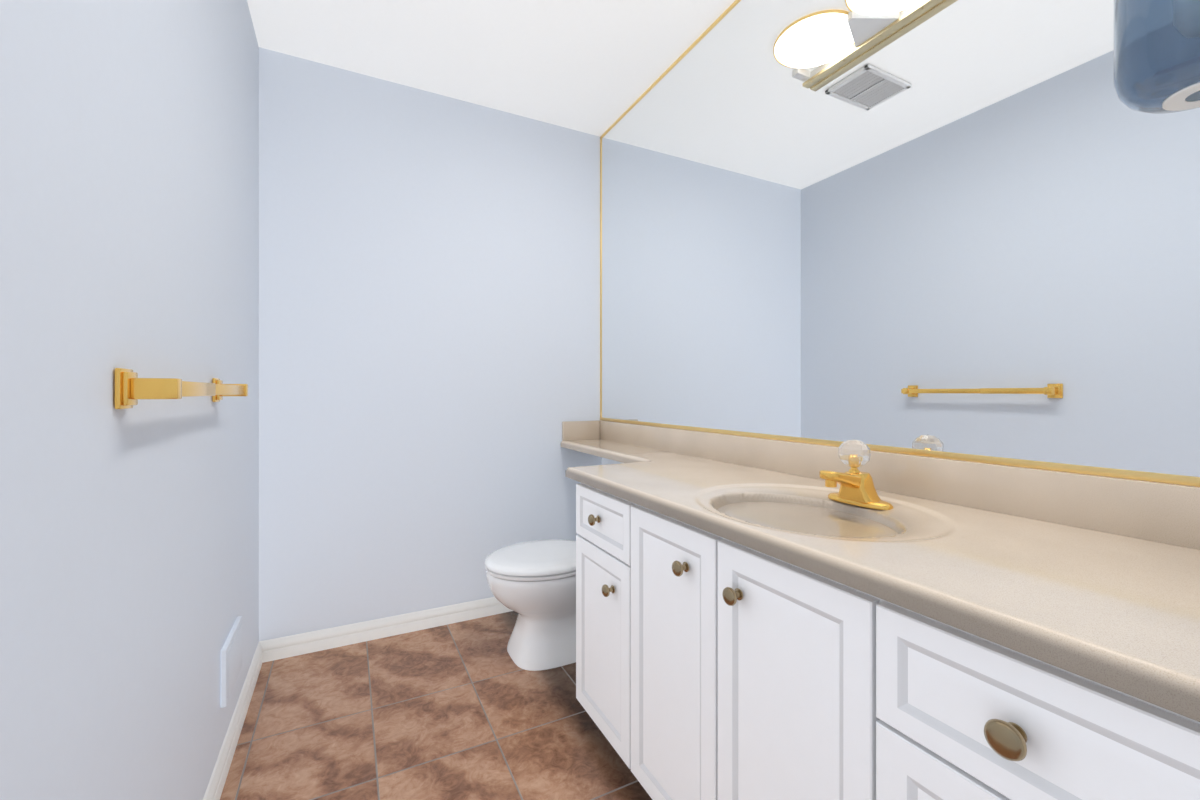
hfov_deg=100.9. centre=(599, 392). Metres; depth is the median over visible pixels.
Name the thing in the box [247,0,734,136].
ceiling
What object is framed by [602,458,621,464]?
wall
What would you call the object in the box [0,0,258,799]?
wall
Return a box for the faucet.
[819,439,892,509]
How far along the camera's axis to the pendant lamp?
0.64 m
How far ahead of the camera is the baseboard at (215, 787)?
1.48 m
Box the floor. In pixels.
[220,611,651,799]
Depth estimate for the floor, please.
1.56 m
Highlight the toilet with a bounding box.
[485,539,575,670]
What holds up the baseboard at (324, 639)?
attached to the wall at (429, 262)
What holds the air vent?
in the wall at (129, 129)
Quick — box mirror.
[600,0,1199,486]
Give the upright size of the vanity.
0.960 m
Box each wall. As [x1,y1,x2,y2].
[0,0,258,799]
[259,47,601,640]
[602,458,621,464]
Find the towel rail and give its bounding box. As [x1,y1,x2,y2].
[115,368,247,408]
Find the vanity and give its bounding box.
[561,420,1199,799]
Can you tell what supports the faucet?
on the vanity
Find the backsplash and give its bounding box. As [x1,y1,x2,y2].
[562,420,1199,549]
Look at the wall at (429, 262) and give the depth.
2.22 m
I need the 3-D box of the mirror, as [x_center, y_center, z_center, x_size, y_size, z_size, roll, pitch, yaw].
[0.536,-0.608,1.615,0.011,1.518,2.342,0,0,-27]
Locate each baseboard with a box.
[203,642,261,799]
[259,597,512,662]
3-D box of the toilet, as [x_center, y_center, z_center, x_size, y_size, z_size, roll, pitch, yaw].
[-0.129,0.739,2.118,0.722,0.664,0.470,0,0,-27]
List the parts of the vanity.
knob, door, drawer, knob, door, knob, knob, door, drawer, knob, drawer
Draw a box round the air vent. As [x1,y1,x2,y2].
[221,616,241,707]
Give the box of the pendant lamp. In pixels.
[1114,0,1199,113]
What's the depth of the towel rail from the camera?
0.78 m

